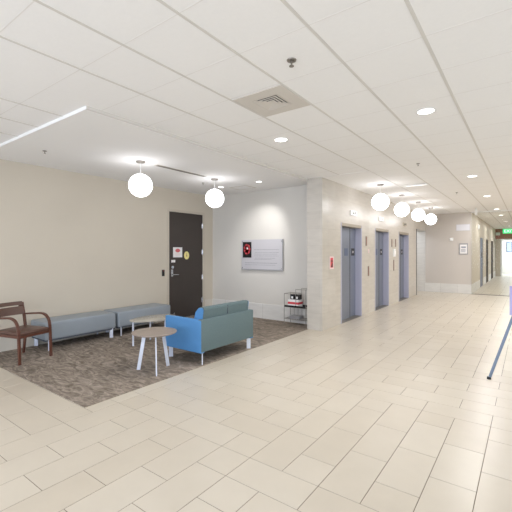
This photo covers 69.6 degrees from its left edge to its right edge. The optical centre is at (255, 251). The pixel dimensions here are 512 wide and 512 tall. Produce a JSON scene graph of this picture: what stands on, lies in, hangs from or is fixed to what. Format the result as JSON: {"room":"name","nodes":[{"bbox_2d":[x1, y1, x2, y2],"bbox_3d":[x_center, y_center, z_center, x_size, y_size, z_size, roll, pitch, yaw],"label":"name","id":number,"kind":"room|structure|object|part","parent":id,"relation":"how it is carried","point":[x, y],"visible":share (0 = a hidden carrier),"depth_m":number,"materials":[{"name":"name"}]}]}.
{"room":"hospital interior","nodes":[
{"label":"hospital interior","id":0,"kind":"room"},
{"bbox_2d":[0,159,212,329],"bbox_3d":[-4.762,-0.034,5.267,0.200,3.308,12.210,0,0,36],"label":"wall","id":1,"kind":"structure","parent":0,"point":[71,242],"depth_m":6.98,"materials":[{"name":"beige paint"}]},
{"bbox_2d":[0,299,212,351],"bbox_3d":[-4.683,1.440,5.196,0.012,0.360,11.790,0,0,36],"label":"baseboard","id":2,"kind":"structure","parent":1,"relation":"attached to","point":[6,344],"depth_m":6.27,"materials":[{"name":"beige"}]},
{"bbox_2d":[167,208,204,316],"bbox_3d":[-1.766,0.295,9.220,0.219,2.650,1.250,0,0,36],"label":"door","id":3,"kind":"structure","parent":1,"relation":"in","point":[185,229],"depth_m":9.18,"materials":[{"name":"brown wood"}]},
{"bbox_2d":[0,273,511,511],"bbox_3d":[7.110,1.680,12.900,10.300,0.120,38.800,0,0,36],"label":"floor","id":4,"kind":"structure","parent":0,"point":[395,407],"depth_m":3.38,"materials":[{"name":"beige tile"}]},
{"bbox_2d":[0,315,306,407],"bbox_3d":[-1.477,1.617,6.893,3.150,0.006,5.290,0,0,36],"label":"carpet","id":5,"kind":"structure","parent":4,"relation":"on","point":[88,370],"depth_m":5.42,"materials":[{"name":"carpet"}]},
{"bbox_2d":[0,301,52,365],"bbox_3d":[-3.582,1.202,5.599,0.686,0.827,0.540,0,0,22],"label":"armchair","id":6,"kind":"object","parent":5,"relation":"on","point":[24,331],"visible":1,"depth_m":5.64,"materials":[{"name":"brown wood"}]},
{"bbox_3d":[-3.627,1.280,5.346,0.584,0.668,0.036,0,0,22],"label":"arm","id":7,"kind":"part","parent":6,"relation":"part of","materials":[{"name":"brown wood"}]},
{"bbox_3d":[-3.848,0.889,5.704,0.114,0.200,0.450,0,0,22],"label":"backrest","id":8,"kind":"part","parent":6,"relation":"part of","materials":[{"name":"brown wood"}]},
{"bbox_3d":[-3.725,1.208,5.908,0.114,0.815,0.030,0,0,22],"label":"leg","id":9,"kind":"part","parent":6,"relation":"part of","materials":[{"name":"brown wood"}]},
{"bbox_3d":[-3.531,1.187,5.579,0.520,0.055,0.470,0,0,22],"label":"seat","id":10,"kind":"part","parent":6,"relation":"part of","materials":[{"name":"brown wood"}]},
{"bbox_3d":[-3.540,1.229,5.582,0.520,0.040,0.480,0,0,22],"label":"seat frame","id":11,"kind":"part","parent":6,"relation":"part of","materials":[{"name":"brown wood"}]},
{"bbox_3d":[-3.442,1.280,5.815,0.584,0.668,0.036,0,0,22],"label":"arm","id":12,"kind":"part","parent":6,"relation":"part of","materials":[{"name":"brown wood"}]},
{"bbox_2d":[31,310,115,350],"bbox_3d":[-3.256,1.384,6.640,0.540,0.460,1.280,0,0,36],"label":"upholstered bench","id":13,"kind":"object","parent":5,"relation":"on","point":[72,325],"visible":0.84,"depth_m":6.44,"materials":[{"name":"grey fabric"}]},
{"bbox_3d":[-3.256,1.452,6.640,0.510,0.025,1.250,0,0,36],"label":"rail","id":14,"kind":"part","parent":13,"relation":"part of","materials":[{"name":"grey metal"}]},
{"bbox_2d":[104,303,169,335],"bbox_3d":[-2.465,1.384,7.710,0.540,0.460,1.280,0,0,36],"label":"upholstered bench","id":15,"kind":"object","parent":5,"relation":"on","point":[123,314],"visible":0.6,"depth_m":7.41,"materials":[{"name":"grey"}]},
{"bbox_3d":[-2.465,1.452,7.710,0.510,0.025,1.250,0,0,36],"label":"rail","id":16,"kind":"part","parent":15,"relation":"part of","materials":[{"name":"grey metal"}]},
{"bbox_2d":[129,314,175,345],"bbox_3d":[-1.830,1.394,6.575,0.586,0.440,0.911,0,0,36],"label":"side table","id":17,"kind":"object","parent":5,"relation":"on","point":[158,317],"visible":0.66,"depth_m":6.50,"materials":[{"name":"beige wood"}]},
{"bbox_3d":[-2.110,1.401,6.322,0.070,0.427,0.070,0,0,36],"label":"leg","id":18,"kind":"part","parent":17,"relation":"part of","materials":[{"name":"silver metal"}]},
{"bbox_2d":[131,327,176,375],"bbox_3d":[-1.387,1.348,5.029,0.600,0.532,0.600,0,0,36],"label":"side table","id":19,"kind":"object","parent":5,"relation":"on","point":[150,332],"visible":1,"depth_m":5.04,"materials":[{"name":"grey laminate"}]},
{"bbox_3d":[-1.569,1.364,5.043,0.133,0.500,0.014,0,0,4],"label":"leg","id":20,"kind":"part","parent":19,"relation":"part of","materials":[{"name":"silver metal"}]},
{"bbox_3d":[-1.316,1.364,4.846,0.014,0.500,0.140,0,0,-21],"label":"leg","id":21,"kind":"part","parent":19,"relation":"part of","materials":[{"name":"silver metal"}]},
{"bbox_3d":[-1.275,1.364,5.188,0.014,0.500,0.139,0,0,35],"label":"leg","id":22,"kind":"part","parent":19,"relation":"part of","materials":[{"name":"silver metal"}]},
{"bbox_2d":[166,300,252,364],"bbox_3d":[-0.720,1.209,5.929,0.775,0.810,1.230,0,0,36],"label":"sofa","id":23,"kind":"object","parent":5,"relation":"on","point":[219,325],"visible":0.95,"depth_m":5.51,"materials":[{"name":"blue fabric"}]},
{"bbox_3d":[-1.315,1.514,5.691,0.064,0.200,0.014,0,0,-9],"label":"leg","id":24,"kind":"part","parent":23,"relation":"part of","materials":[{"name":"silver metal"}]},
{"bbox_3d":[-1.064,1.208,5.465,0.771,0.472,0.075,0,0,36],"label":"panel","id":25,"kind":"part","parent":23,"relation":"part of","materials":[{"name":"blue fabric"}]},
{"bbox_2d":[194,308,203,318],"bbox_3d":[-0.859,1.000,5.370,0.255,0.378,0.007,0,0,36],"label":"cushion","id":26,"kind":"object","parent":23,"relation":"on","point":[199,314],"depth_m":5.34,"materials":[{"name":"blue fabric"}]},
{"bbox_2d":[200,300,247,318],"bbox_3d":[-0.542,0.999,5.797,0.260,0.390,1.060,0,0,36],"label":"cushion","id":27,"kind":"object","parent":23,"relation":"on","point":[237,309],"depth_m":5.71,"materials":[{"name":"teal fabric"}]},
{"bbox_3d":[-0.442,1.199,5.723,0.085,0.460,1.224,0,0,36],"label":"panel","id":28,"kind":"part","parent":23,"relation":"part of","materials":[{"name":"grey fabric"}]},
{"bbox_3d":[-0.124,1.514,6.166,0.064,0.200,0.014,0,0,-9],"label":"leg","id":29,"kind":"part","parent":23,"relation":"part of","materials":[{"name":"silver metal"}]},
{"bbox_2d":[284,288,306,324],"bbox_3d":[0.925,1.212,8.133,0.552,0.805,0.272,0,0,36],"label":"wire rack","id":30,"kind":"object","parent":5,"relation":"on","point":[290,306],"visible":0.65,"depth_m":8.13,"materials":[{"name":"grey metal"}]},
{"bbox_3d":[0.925,1.141,8.133,0.550,0.665,0.270,0,0,36],"label":"rail","id":31,"kind":"part","parent":30,"relation":"part of","materials":[{"name":"black metal"}]},
{"bbox_2d":[288,299,302,305],"bbox_3d":[0.871,1.128,8.160,0.262,0.160,0.202,0,0,36],"label":"carton","id":32,"kind":"object","parent":30,"relation":"on","point":[290,301],"visible":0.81,"depth_m":8.09,"materials":[{"name":"white cardboard"}]},
{"bbox_2d":[296,294,301,299],"bbox_3d":[0.935,0.993,8.112,0.096,0.110,0.142,0,0,36],"label":"case","id":33,"kind":"object","parent":32,"relation":"on","point":[298,296],"visible":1,"depth_m":8.06,"materials":[{"name":"black plastic"}]},
{"bbox_2d":[290,315,303,318],"bbox_3d":[0.897,1.438,8.153,0.250,0.059,0.200,0,0,36],"label":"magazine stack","id":34,"kind":"object","parent":30,"relation":"on","point":[291,316],"visible":1,"depth_m":8.08,"materials":[{"name":"grey paper"}]},
{"bbox_2d":[487,316,511,379],"bbox_3d":[3.597,0.763,4.647,1.111,1.725,0.722,0,0,36],"label":"easel","id":35,"kind":"object","parent":4,"relation":"on","point":[510,321],"visible":1,"depth_m":4.63,"materials":[{"name":"blue metal"}]},
{"bbox_2d":[509,286,511,314],"bbox_3d":[3.419,0.605,4.408,0.630,0.360,0.067,0,0,36],"label":"display board","id":36,"kind":"object","parent":35,"relation":"on","point":[510,310],"visible":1,"depth_m":4.58,"materials":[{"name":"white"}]},
{"bbox_2d":[0,0,511,228],"bbox_3d":[7.030,-1.622,12.792,10.300,0.240,39.069,0,0,36],"label":"ceiling","id":37,"kind":"structure","parent":0,"point":[364,69],"depth_m":3.57,"materials":[{"name":"white tile"}]},
{"bbox_3d":[-3.134,-1.530,4.879,3.360,0.056,0.021,0,0,36],"label":"edge trim","id":38,"kind":"part","parent":37,"relation":"part of","materials":[{"name":"white"}]},
{"bbox_2d":[128,160,152,196],"bbox_3d":[-1.912,-1.206,6.095,0.382,0.591,0.382,0,0,36],"label":"globe pendant","id":39,"kind":"object","parent":37,"relation":"hanging from","point":[140,185],"visible":1,"depth_m":5.97,"materials":[{"name":"white glass"}]},
{"bbox_3d":[-1.912,-1.102,6.095,0.382,0.382,0.382,0,0,36],"label":"globe","id":40,"kind":"part","parent":39,"relation":"part of","materials":[{"name":"white glass"}]},
{"bbox_2d":[154,165,205,176],"bbox_3d":[-1.368,-1.498,6.831,0.100,0.008,1.200,0,0,36],"label":"ceiling vent","id":41,"kind":"object","parent":37,"relation":"in","point":[154,165],"visible":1,"depth_m":6.75,"materials":[{"name":"grey metal"}]},
{"bbox_3d":[-0.352,-1.530,5.806,0.013,0.056,4.820,0,0,36],"label":"edge trim","id":42,"kind":"part","parent":37,"relation":"part of","materials":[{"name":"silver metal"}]},
{"bbox_2d":[205,178,223,207],"bbox_3d":[-0.848,-1.206,7.559,0.382,0.591,0.382,0,0,36],"label":"globe pendant","id":43,"kind":"object","parent":37,"relation":"hanging from","point":[214,198],"visible":1,"depth_m":7.43,"materials":[{"name":"white glass"}]},
{"bbox_3d":[-0.848,-1.102,7.559,0.382,0.382,0.382,0,0,36],"label":"globe","id":44,"kind":"part","parent":43,"relation":"part of","materials":[{"name":"white glass"}]},
{"bbox_2d":[229,185,255,189],"bbox_3d":[-0.308,-1.498,8.584,0.500,0.009,0.400,0,0,36],"label":"ceiling vent","id":45,"kind":"object","parent":37,"relation":"in","point":[244,187],"visible":1,"depth_m":8.54,"materials":[{"name":"grey metal"}]},
{"bbox_2d":[233,84,309,116],"bbox_3d":[0.168,-1.603,3.768,0.570,0.151,0.570,0,0,36],"label":"ceiling vent","id":46,"kind":"object","parent":37,"relation":"in","point":[277,99],"visible":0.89,"depth_m":3.75,"materials":[{"name":"beige metal"}]},
{"bbox_2d":[274,137,288,141],"bbox_3d":[0.343,-1.534,5.032,0.210,0.008,0.210,0,0,36],"label":"recessed light","id":47,"kind":"object","parent":37,"relation":"in","point":[279,139],"visible":1,"depth_m":5.02,"materials":[{"name":"white"}]},
{"bbox_2d":[287,57,295,67],"bbox_3d":[0.285,-1.513,2.948,0.080,0.054,0.080,0,0,36],"label":"sprinkler","id":48,"kind":"object","parent":37,"relation":"attached to","point":[291,60],"visible":1,"depth_m":2.94,"materials":[{"name":"grey metal"}]},
{"bbox_2d":[372,184,388,210],"bbox_3d":[2.818,-1.236,8.338,0.382,0.591,0.382,0,0,36],"label":"globe pendant","id":49,"kind":"object","parent":37,"relation":"hanging from","point":[380,201],"visible":1,"depth_m":8.21,"materials":[{"name":"white glass"}]},
{"bbox_3d":[2.818,-1.132,8.338,0.382,0.382,0.382,0,0,36],"label":"globe","id":50,"kind":"part","parent":49,"relation":"part of","materials":[{"name":"white glass"}]},
{"bbox_2d":[394,194,408,216],"bbox_3d":[3.905,-1.236,9.860,0.382,0.591,0.382,0,0,36],"label":"globe pendant","id":51,"kind":"object","parent":37,"relation":"hanging from","point":[401,209],"visible":1,"depth_m":9.73,"materials":[{"name":"white glass"}]},
{"bbox_3d":[3.905,-1.132,9.860,0.382,0.382,0.382,0,0,36],"label":"globe","id":52,"kind":"part","parent":51,"relation":"part of","materials":[{"name":"white glass"}]},
{"bbox_2d":[405,183,427,186],"bbox_3d":[3.669,-1.528,8.430,0.480,0.015,0.150,0,0,36],"label":"recessed light","id":53,"kind":"object","parent":37,"relation":"in","point":[425,183],"visible":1,"depth_m":8.41,"materials":[{"name":"white plastic"}]},
{"bbox_2d":[411,202,424,220],"bbox_3d":[4.961,-1.236,11.255,0.382,0.591,0.382,0,0,36],"label":"globe pendant","id":54,"kind":"object","parent":37,"relation":"hanging from","point":[417,214],"visible":1,"depth_m":11.13,"materials":[{"name":"white glass"}]},
{"bbox_3d":[4.961,-1.132,11.255,0.382,0.382,0.382,0,0,36],"label":"globe","id":55,"kind":"part","parent":54,"relation":"part of","materials":[{"name":"white glass"}]},
{"bbox_2d":[416,107,436,114],"bbox_3d":[1.854,-1.534,4.014,0.210,0.008,0.210,0,0,36],"label":"recessed light","id":56,"kind":"object","parent":37,"relation":"in","point":[429,110],"visible":1,"depth_m":4.01,"materials":[{"name":"white glass"}]},
{"bbox_2d":[425,208,436,224],"bbox_3d":[6.053,-1.236,12.749,0.382,0.591,0.382,0,0,36],"label":"globe pendant","id":57,"kind":"object","parent":37,"relation":"hanging from","point":[430,219],"visible":1,"depth_m":12.62,"materials":[{"name":"white glass"}]},
{"bbox_3d":[6.053,-1.132,12.749,0.382,0.382,0.382,0,0,36],"label":"globe","id":58,"kind":"part","parent":57,"relation":"part of","materials":[{"name":"white glass"}]},
{"bbox_2d":[503,229,511,233],"bbox_3d":[16.521,-1.374,24.035,0.680,0.328,0.064,0,0,36],"label":"exit sign","id":59,"kind":"object","parent":37,"relation":"hanging from","point":[505,231],"visible":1,"depth_m":24.07,"materials":[{"name":"green plastic"}]},
{"bbox_2d":[213,185,306,307],"bbox_3d":[0.062,-0.034,9.169,3.320,3.308,0.200,0,0,36],"label":"wall","id":60,"kind":"structure","parent":0,"point":[280,213],"depth_m":8.99,"materials":[{"name":"grey paint"}]},
{"bbox_2d":[213,299,306,323],"bbox_3d":[0.077,1.440,9.021,3.120,0.360,0.020,0,0,36],"label":"baseboard","id":61,"kind":"structure","parent":60,"relation":"attached to","point":[265,311],"depth_m":8.77,"materials":[{"name":"white tile"}]},
{"bbox_2d":[242,239,282,270],"bbox_3d":[0.142,0.068,8.953,1.245,0.745,0.045,0,0,36],"label":"information board","id":62,"kind":"object","parent":60,"relation":"attached to","point":[262,254],"visible":1,"depth_m":8.91,"materials":[{"name":"grey"}]},
{"bbox_2d":[243,242,250,257],"bbox_3d":[-0.223,-0.055,9.204,0.270,0.390,0.006,0,0,36],"label":"photo","id":63,"kind":"object","parent":62,"relation":"attached to","point":[246,245],"depth_m":9.20,"materials":[{"name":"red"}]},
{"bbox_2d":[307,177,425,330],"bbox_3d":[4.034,-0.034,11.456,0.350,3.308,9.480,0,0,36],"label":"wall","id":64,"kind":"structure","parent":0,"point":[330,203],"depth_m":8.14,"materials":[{"name":"stone"}]},
{"bbox_2d":[330,256,333,268],"bbox_3d":[1.623,0.230,7.897,0.014,0.270,0.200,0,0,36],"label":"wall sign","id":65,"kind":"object","parent":64,"relation":"attached to","point":[331,257],"visible":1,"depth_m":7.90,"materials":[{"name":"red"}]},
{"bbox_2d":[341,223,361,323],"bbox_3d":[2.161,0.478,8.910,0.353,2.286,1.300,0,0,36],"label":"door","id":66,"kind":"structure","parent":64,"relation":"in","point":[351,234],"depth_m":9.15,"materials":[{"name":"metal"}]},
{"bbox_3d":[2.045,0.502,8.730,0.030,2.215,0.872,0,0,36],"label":"panel","id":67,"kind":"part","parent":66,"relation":"part of","materials":[{"name":"metal"}]},
{"bbox_3d":[2.174,0.000,8.876,0.004,0.180,0.200,0,0,36],"label":"floor plate","id":68,"kind":"part","parent":66,"relation":"part of","materials":[{"name":"blue"}]},
{"bbox_3d":[2.220,1.617,8.867,0.190,0.009,1.230,0,0,36],"label":"sill","id":69,"kind":"part","parent":66,"relation":"part of","materials":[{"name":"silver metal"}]},
{"bbox_3d":[2.416,0.502,9.264,0.032,2.215,0.428,0,0,36],"label":"panel","id":70,"kind":"part","parent":66,"relation":"part of","materials":[{"name":"metal"}]},
{"bbox_2d":[350,210,356,215],"bbox_3d":[2.351,-0.930,8.857,0.037,0.120,0.400,0,0,36],"label":"sign","id":71,"kind":"object","parent":64,"relation":"attached to","point":[352,213],"visible":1,"depth_m":8.80,"materials":[{"name":"white plastic"}]},
{"bbox_2d":[375,228,388,310],"bbox_3d":[3.513,0.478,10.740,0.353,2.286,1.250,0,0,36],"label":"door","id":72,"kind":"structure","parent":64,"relation":"in","point":[381,235],"depth_m":11.08,"materials":[{"name":"metal"}]},
{"bbox_3d":[3.380,0.502,10.537,0.030,2.215,0.766,0,0,36],"label":"panel","id":73,"kind":"part","parent":72,"relation":"part of","materials":[{"name":"metal"}]},
{"bbox_3d":[3.736,0.502,11.051,0.032,2.215,0.484,0,0,36],"label":"panel","id":74,"kind":"part","parent":72,"relation":"part of","materials":[{"name":"metal"}]},
{"bbox_2d":[399,232,408,300],"bbox_3d":[4.889,0.478,12.602,0.353,2.286,1.240,0,0,36],"label":"door","id":75,"kind":"structure","parent":64,"relation":"in","point":[403,237],"depth_m":12.97,"materials":[{"name":"metal"}]},
{"bbox_3d":[4.747,0.502,12.387,0.030,2.215,0.726,0,0,36],"label":"panel","id":76,"kind":"part","parent":75,"relation":"part of","materials":[{"name":"metal"}]},
{"bbox_3d":[5.101,0.502,12.897,0.032,2.215,0.514,0,0,36],"label":"panel","id":77,"kind":"part","parent":75,"relation":"part of","materials":[{"name":"metal"}]},
{"bbox_2d":[416,229,416,294],"bbox_3d":[5.922,0.375,14.002,0.360,2.490,0.040,0,0,36],"label":"trim","id":78,"kind":"structure","parent":64,"relation":"attached to","point":[416,229],"depth_m":13.88,"materials":[{"name":"black plastic"}]},
{"bbox_2d":[425,212,471,284],"bbox_3d":[6.672,-0.034,15.555,4.240,3.308,0.250,0,0,36],"label":"wall","id":79,"kind":"structure","parent":0,"point":[443,261],"depth_m":14.66,"materials":[{"name":"beige paint"}]},
{"bbox_2d":[417,231,424,282],"bbox_3d":[6.377,0.065,15.609,1.500,2.390,0.013,0,0,36],"label":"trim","id":80,"kind":"structure","parent":79,"relation":"attached to","point":[420,234],"depth_m":15.25,"materials":[{"name":"white paint"}]},
{"bbox_2d":[417,282,470,293],"bbox_3d":[6.634,1.440,15.418,4.141,0.360,0.015,0,0,36],"label":"baseboard","id":81,"kind":"structure","parent":79,"relation":"attached to","point":[430,287],"depth_m":14.73,"materials":[{"name":"white tile"}]},
{"bbox_2d":[456,224,469,230],"bbox_3d":[8.074,-0.955,14.355,0.480,0.260,0.014,0,0,36],"label":"wall plaque","id":82,"kind":"object","parent":79,"relation":"attached to","point":[459,227],"visible":1,"depth_m":14.35,"materials":[{"name":"grey"}]},
{"bbox_2d":[459,243,467,254],"bbox_3d":[8.087,-0.120,14.340,0.300,0.440,0.025,0,0,36],"label":"frame","id":83,"kind":"object","parent":79,"relation":"attached to","point":[463,247],"visible":1,"depth_m":14.33,"materials":[{"name":"grey"}]},
{"bbox_2d":[471,210,511,295],"bbox_3d":[10.203,0.043,12.753,4.750,3.154,0.040,0,0,36],"label":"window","id":84,"kind":"structure","parent":79,"relation":"in","point":[500,210],"depth_m":13.72,"materials":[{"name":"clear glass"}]},
{"bbox_2d":[472,213,494,283],"bbox_3d":[12.205,-0.034,19.642,0.200,3.308,12.900,0,0,36],"label":"wall","id":85,"kind":"structure","parent":0,"point":[485,230],"depth_m":16.61,"materials":[{"name":"beige paint"}]},
{"bbox_2d":[480,236,482,286],"bbox_3d":[10.549,0.445,17.353,0.256,2.350,1.550,0,0,36],"label":"door","id":86,"kind":"structure","parent":85,"relation":"in","point":[481,237],"depth_m":17.44,"materials":[{"name":"beige"}]},
{"bbox_2d":[471,271,495,293],"bbox_3d":[12.216,1.440,19.478,0.012,0.360,13.150,0,0,36],"label":"baseboard","id":87,"kind":"structure","parent":85,"relation":"attached to","point":[475,286],"depth_m":16.16,"materials":[{"name":"white tile"}]},
{"bbox_2d":[486,238,488,282],"bbox_3d":[12.287,0.445,19.706,0.256,2.350,1.400,0,0,36],"label":"door","id":88,"kind":"structure","parent":85,"relation":"in","point":[487,262],"depth_m":19.64,"materials":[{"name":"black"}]},
{"bbox_2d":[491,240,492,278],"bbox_3d":[14.278,0.445,22.399,0.256,2.350,1.700,0,0,36],"label":"door","id":89,"kind":"structure","parent":85,"relation":"in","point":[491,240],"depth_m":22.21,"materials":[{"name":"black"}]},
{"bbox_2d":[495,239,499,275],"bbox_3d":[18.093,-0.034,23.435,5.160,3.308,0.200,0,0,36],"label":"wall","id":90,"kind":"structure","parent":0,"point":[497,241],"depth_m":24.70,"materials":[{"name":"beige paint"}]},
{"bbox_2d":[495,229,511,238],"bbox_3d":[17.384,-1.207,23.822,3.160,0.654,0.020,0,0,36],"label":"trim","id":91,"kind":"structure","parent":90,"relation":"attached to","point":[509,235],"depth_m":24.52,"materials":[{"name":"brown paint"}]},
{"bbox_2d":[500,239,511,275],"bbox_3d":[17.054,0.375,24.184,1.640,2.490,0.230,0,0,36],"label":"trim","id":92,"kind":"structure","parent":90,"relation":"attached to","point":[500,239],"depth_m":24.54,"materials":[{"name":"white paint"}]},
{"bbox_2d":[502,240,511,272],"bbox_3d":[19.012,-0.034,25.554,6.200,3.308,4.300,0,0,36],"label":"wall","id":93,"kind":"structure","parent":0,"point":[506,256],"depth_m":27.96,"materials":[{"name":"white paint"}]},
{"bbox_2d":[506,242,511,251],"bbox_3d":[19.155,-0.380,27.851,0.340,0.760,0.035,0,0,36],"label":"picture frame","id":94,"kind":"object","parent":93,"relation":"attached to","point":[508,244],"visible":1,"depth_m":27.84,"materials":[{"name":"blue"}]},
{"bbox_2d":[507,242,510,250],"bbox_3d":[19.146,-0.380,27.839,0.260,0.680,0.005,0,0,36],"label":"print","id":95,"kind":"object","parent":94,"relation":"attached to","point":[508,243],"depth_m":27.84,"materials":[{"name":"white paper"}]}
]}

